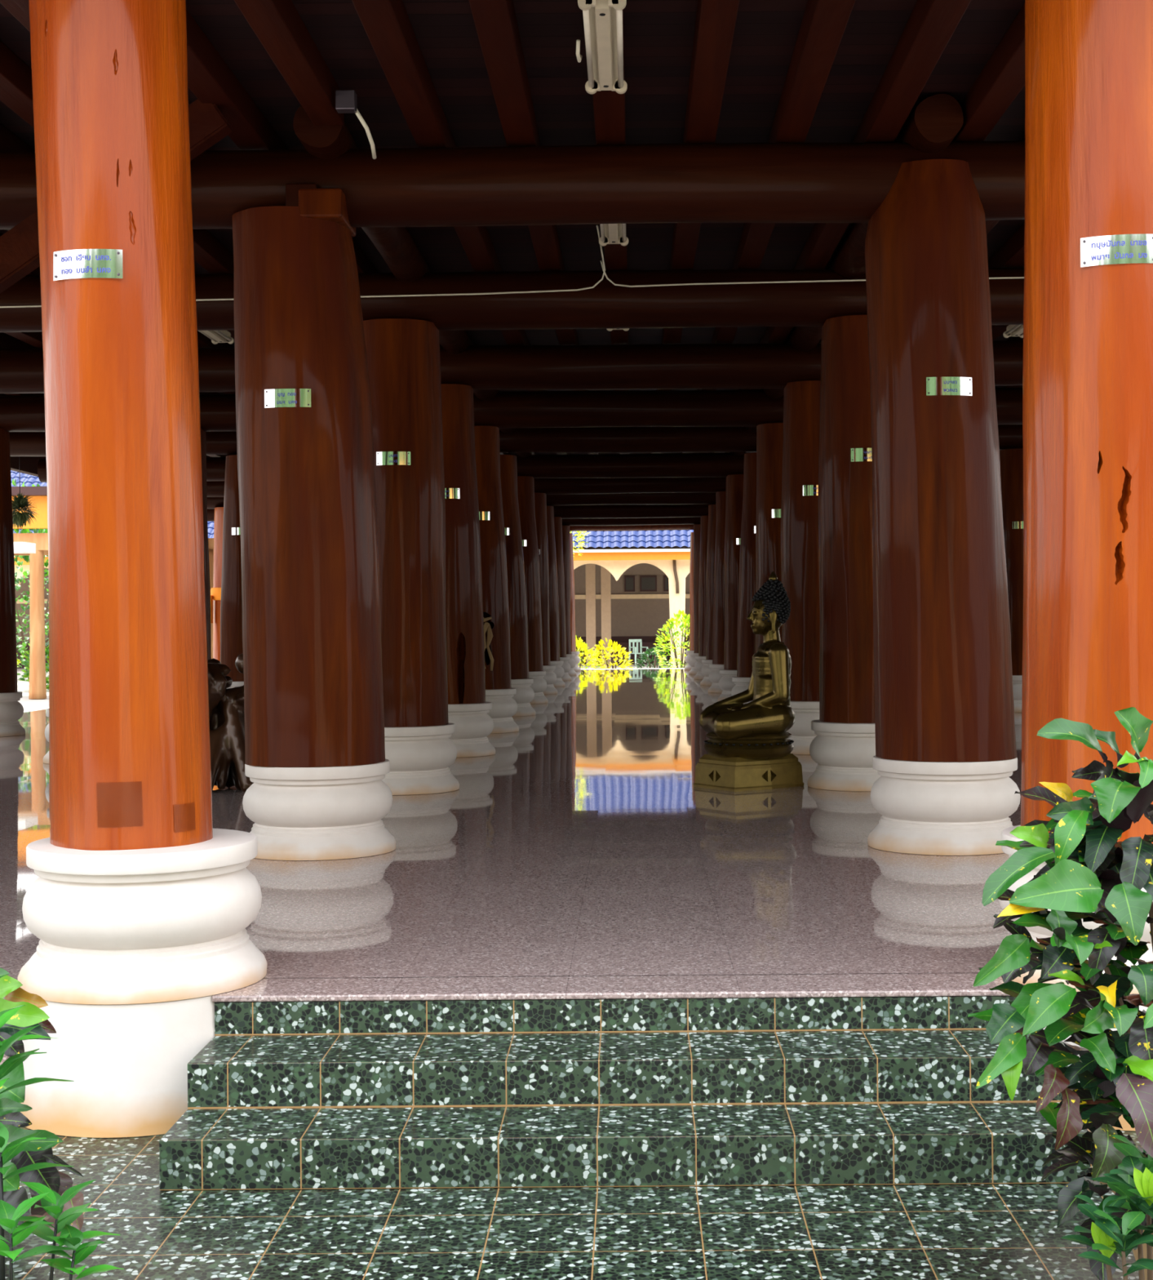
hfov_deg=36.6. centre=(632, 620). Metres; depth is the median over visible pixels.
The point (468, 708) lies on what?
column
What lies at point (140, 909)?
column
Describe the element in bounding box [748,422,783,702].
column
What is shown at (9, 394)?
joist
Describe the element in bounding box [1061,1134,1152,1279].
leafy plant
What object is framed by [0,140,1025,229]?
cross beam
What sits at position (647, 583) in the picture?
window pane
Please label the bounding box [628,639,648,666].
plastic chair
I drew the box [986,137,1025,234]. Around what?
joist
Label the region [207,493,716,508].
cross beam
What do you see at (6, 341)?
joist
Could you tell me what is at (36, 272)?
joist
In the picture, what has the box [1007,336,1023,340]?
joist
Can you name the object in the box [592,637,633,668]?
bush
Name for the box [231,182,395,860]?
column
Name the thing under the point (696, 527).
column
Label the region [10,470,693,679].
building
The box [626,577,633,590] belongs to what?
window pane
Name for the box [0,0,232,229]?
joist
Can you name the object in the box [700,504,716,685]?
column
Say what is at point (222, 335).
lamp
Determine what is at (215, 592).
column
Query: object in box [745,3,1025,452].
joist
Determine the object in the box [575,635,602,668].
bush
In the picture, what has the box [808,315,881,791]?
column
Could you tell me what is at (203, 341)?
joist
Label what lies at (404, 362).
column
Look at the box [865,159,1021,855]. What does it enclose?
column
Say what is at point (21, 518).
hanging fern
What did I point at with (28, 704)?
ground
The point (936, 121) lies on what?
log
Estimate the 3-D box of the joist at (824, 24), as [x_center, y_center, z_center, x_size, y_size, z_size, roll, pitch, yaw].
[0.888,-2.774,26.175,0.164,0.163,41.850,0,0,0]
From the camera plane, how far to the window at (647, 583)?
60.40 m
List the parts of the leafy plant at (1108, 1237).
stem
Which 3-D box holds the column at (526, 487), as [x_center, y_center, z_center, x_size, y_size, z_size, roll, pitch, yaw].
[-1.774,-0.486,27.480,0.867,3.560,0.867,0,0,-31]
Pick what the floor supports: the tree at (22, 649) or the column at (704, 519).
the column at (704, 519)
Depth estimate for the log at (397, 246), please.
11.97 m
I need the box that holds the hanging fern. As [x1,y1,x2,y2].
[11,456,37,528]
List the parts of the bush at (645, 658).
stem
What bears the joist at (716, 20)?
attached to the ceiling
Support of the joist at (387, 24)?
attached to the ceiling
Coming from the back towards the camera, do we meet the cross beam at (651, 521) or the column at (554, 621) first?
the cross beam at (651, 521)
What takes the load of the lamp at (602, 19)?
attached to the joist at (609, 106)
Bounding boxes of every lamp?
[198,329,234,344]
[577,0,627,93]
[599,223,628,246]
[607,328,629,331]
[1003,324,1023,337]
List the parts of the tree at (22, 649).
stem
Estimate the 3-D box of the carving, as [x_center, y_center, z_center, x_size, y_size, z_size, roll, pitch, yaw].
[-3.230,0.788,13.499,0.898,1.084,0.685,0,0,20]
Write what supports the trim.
attached to the ceiling
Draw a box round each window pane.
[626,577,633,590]
[641,577,655,589]
[665,577,669,589]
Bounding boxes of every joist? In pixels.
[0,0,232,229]
[0,40,234,273]
[0,123,234,337]
[0,233,235,394]
[0,332,37,348]
[4,332,43,348]
[4,393,210,457]
[7,229,235,347]
[186,8,511,454]
[206,454,232,457]
[234,0,344,125]
[351,0,570,454]
[468,0,600,454]
[592,8,630,453]
[650,0,739,453]
[680,0,855,453]
[710,0,971,453]
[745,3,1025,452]
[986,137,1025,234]
[991,324,1008,340]
[995,385,1022,387]
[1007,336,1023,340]
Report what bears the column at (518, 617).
on the floor
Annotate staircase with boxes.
[159,995,1101,1191]
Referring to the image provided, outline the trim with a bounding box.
[10,456,46,476]
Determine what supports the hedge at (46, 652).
on the ground
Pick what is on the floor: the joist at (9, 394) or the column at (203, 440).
the column at (203, 440)
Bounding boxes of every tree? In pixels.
[12,478,48,682]
[569,531,590,556]
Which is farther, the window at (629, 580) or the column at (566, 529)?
the window at (629, 580)
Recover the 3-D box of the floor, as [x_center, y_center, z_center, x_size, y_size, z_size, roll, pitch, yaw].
[0.012,1.500,26.150,18.000,0.440,40.300,0,0,0]
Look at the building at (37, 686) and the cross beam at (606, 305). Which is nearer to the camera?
the cross beam at (606, 305)
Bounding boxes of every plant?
[0,968,84,1236]
[0,1004,124,1279]
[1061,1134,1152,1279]
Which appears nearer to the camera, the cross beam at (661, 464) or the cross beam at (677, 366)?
the cross beam at (677, 366)
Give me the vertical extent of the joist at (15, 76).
0.163 m
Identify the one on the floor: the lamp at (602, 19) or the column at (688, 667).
the column at (688, 667)
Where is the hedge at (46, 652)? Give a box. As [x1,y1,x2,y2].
[17,643,48,689]
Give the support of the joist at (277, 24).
attached to the ceiling
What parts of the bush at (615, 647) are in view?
stem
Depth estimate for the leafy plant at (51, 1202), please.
3.70 m
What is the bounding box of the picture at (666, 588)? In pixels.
[663,575,669,591]
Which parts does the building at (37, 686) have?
post, post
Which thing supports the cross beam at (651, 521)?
on the column
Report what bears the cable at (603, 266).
attached to the joist at (609, 106)
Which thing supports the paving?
on the ground
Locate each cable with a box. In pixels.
[0,225,1024,307]
[576,39,582,62]
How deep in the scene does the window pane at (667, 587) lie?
60.40 m
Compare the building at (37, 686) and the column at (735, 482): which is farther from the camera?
the building at (37, 686)
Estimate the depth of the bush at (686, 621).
50.44 m
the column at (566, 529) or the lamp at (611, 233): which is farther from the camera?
the column at (566, 529)
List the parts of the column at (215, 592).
cloth sash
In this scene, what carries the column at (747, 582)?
on the floor
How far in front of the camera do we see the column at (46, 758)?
16.17 m
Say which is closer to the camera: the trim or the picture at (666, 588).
the trim
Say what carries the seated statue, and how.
on the floor
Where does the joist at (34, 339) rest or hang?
attached to the ceiling
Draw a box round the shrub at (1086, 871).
[967,706,1152,1279]
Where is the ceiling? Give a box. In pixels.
[0,0,1025,457]
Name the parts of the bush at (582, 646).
stem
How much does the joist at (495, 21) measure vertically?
0.163 m
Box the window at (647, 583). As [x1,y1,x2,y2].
[640,575,657,591]
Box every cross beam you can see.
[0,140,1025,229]
[0,266,1024,332]
[0,340,1023,393]
[0,387,1022,431]
[8,424,1023,456]
[37,452,755,482]
[206,476,726,497]
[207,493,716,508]
[207,504,711,521]
[562,516,701,525]
[569,524,697,531]
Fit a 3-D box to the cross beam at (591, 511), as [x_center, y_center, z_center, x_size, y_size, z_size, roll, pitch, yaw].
[-0.019,-2.439,38.071,18.600,0.399,0.392,0,0,0]
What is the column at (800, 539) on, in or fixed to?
on the floor
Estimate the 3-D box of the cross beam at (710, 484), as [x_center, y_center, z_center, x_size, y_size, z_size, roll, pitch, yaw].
[-0.019,-2.455,30.999,18.600,0.400,0.410,0,0,0]
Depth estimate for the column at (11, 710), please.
20.30 m
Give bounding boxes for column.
[0,428,25,737]
[17,0,267,1137]
[43,708,48,764]
[200,427,211,660]
[210,506,223,661]
[220,454,244,688]
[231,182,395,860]
[363,318,459,795]
[440,383,495,757]
[474,425,519,733]
[500,454,536,716]
[517,475,548,703]
[534,492,557,694]
[546,506,565,686]
[554,516,571,680]
[562,525,577,675]
[569,533,581,671]
[684,532,694,670]
[688,524,700,674]
[693,515,708,679]
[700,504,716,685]
[708,491,726,693]
[717,474,743,701]
[731,452,756,703]
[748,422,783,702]
[781,380,821,755]
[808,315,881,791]
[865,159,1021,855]
[995,0,1152,1131]
[1000,448,1023,712]
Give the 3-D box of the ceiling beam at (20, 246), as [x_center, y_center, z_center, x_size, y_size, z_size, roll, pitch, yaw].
[-3.401,-1.766,9.050,2.640,1.891,0.140,0,0,0]
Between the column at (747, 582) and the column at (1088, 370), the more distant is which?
the column at (747, 582)
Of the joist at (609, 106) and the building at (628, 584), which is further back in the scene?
the building at (628, 584)
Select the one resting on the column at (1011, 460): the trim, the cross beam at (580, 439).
the cross beam at (580, 439)
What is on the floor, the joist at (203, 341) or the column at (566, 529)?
the column at (566, 529)
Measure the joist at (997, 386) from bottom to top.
0.163 m
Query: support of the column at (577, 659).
on the floor
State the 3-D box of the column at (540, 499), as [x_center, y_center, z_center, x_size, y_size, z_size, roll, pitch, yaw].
[-1.774,-0.486,31.000,0.867,3.560,0.867,0,0,-3]
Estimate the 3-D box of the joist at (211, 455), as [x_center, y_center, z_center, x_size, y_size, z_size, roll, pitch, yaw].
[-6.686,-2.714,26.175,0.164,0.163,41.850,0,0,0]
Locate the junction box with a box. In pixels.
[335,89,376,159]
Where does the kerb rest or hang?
on the ground
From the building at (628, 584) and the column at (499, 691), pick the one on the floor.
the column at (499, 691)
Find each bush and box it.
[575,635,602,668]
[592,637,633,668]
[634,646,672,668]
[652,608,689,668]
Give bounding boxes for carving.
[207,653,253,791]
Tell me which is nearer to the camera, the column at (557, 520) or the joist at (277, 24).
the joist at (277, 24)
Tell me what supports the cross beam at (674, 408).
on the column
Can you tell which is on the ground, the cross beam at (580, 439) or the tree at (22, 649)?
the tree at (22, 649)
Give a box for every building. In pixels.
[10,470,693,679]
[11,486,213,698]
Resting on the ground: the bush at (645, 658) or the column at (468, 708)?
the bush at (645, 658)
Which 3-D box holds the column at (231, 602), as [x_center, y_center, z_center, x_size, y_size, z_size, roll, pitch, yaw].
[-5.304,-0.468,23.950,0.867,3.580,0.867,0,0,-3]
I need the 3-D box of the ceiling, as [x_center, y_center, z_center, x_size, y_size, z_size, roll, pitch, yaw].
[-0.023,-2.885,26.200,19.800,0.070,42.000,0,0,0]
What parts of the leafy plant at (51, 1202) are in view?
stem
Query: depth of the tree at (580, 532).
52.92 m
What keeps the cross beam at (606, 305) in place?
on the column at (404, 362)
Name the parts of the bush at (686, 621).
stem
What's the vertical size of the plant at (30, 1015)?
0.933 m
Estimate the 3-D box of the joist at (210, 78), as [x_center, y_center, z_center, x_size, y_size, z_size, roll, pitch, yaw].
[-2.142,-2.750,26.175,0.164,0.163,41.850,0,0,0]
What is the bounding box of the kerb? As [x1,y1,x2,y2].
[581,667,684,669]
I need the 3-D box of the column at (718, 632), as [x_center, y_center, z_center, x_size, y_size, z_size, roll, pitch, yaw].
[1.766,-0.514,31.000,0.867,3.560,0.867,0,0,3]
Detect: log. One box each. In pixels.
[293,105,537,457]
[725,93,964,456]
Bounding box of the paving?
[4,1127,1143,1279]
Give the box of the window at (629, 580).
[624,575,635,591]
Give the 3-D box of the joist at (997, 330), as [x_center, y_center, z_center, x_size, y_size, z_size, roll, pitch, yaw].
[3.413,-2.793,26.175,0.164,0.163,41.850,0,0,0]
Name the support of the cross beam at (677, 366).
on the column at (800, 539)
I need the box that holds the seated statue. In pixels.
[693,571,804,791]
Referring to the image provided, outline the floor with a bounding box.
[0,668,1025,1064]
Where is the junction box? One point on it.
(345, 100)
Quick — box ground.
[17,679,48,712]
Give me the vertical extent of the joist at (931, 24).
0.163 m
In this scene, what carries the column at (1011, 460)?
on the floor
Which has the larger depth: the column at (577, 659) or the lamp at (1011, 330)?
the column at (577, 659)
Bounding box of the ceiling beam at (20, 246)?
[0,98,232,293]
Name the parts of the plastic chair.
backrest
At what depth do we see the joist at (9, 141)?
10.03 m
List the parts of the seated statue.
lotus seat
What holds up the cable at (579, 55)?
hanging from the lamp at (602, 19)
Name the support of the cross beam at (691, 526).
attached to the log at (936, 121)
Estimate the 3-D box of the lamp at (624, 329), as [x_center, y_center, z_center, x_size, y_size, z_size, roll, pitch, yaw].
[-0.128,-2.635,14.950,0.205,0.099,1.200,0,0,0]
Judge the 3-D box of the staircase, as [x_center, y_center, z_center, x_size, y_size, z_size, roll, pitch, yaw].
[0.002,1.512,5.654,2.880,0.415,0.728,0,0,0]
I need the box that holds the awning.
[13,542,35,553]

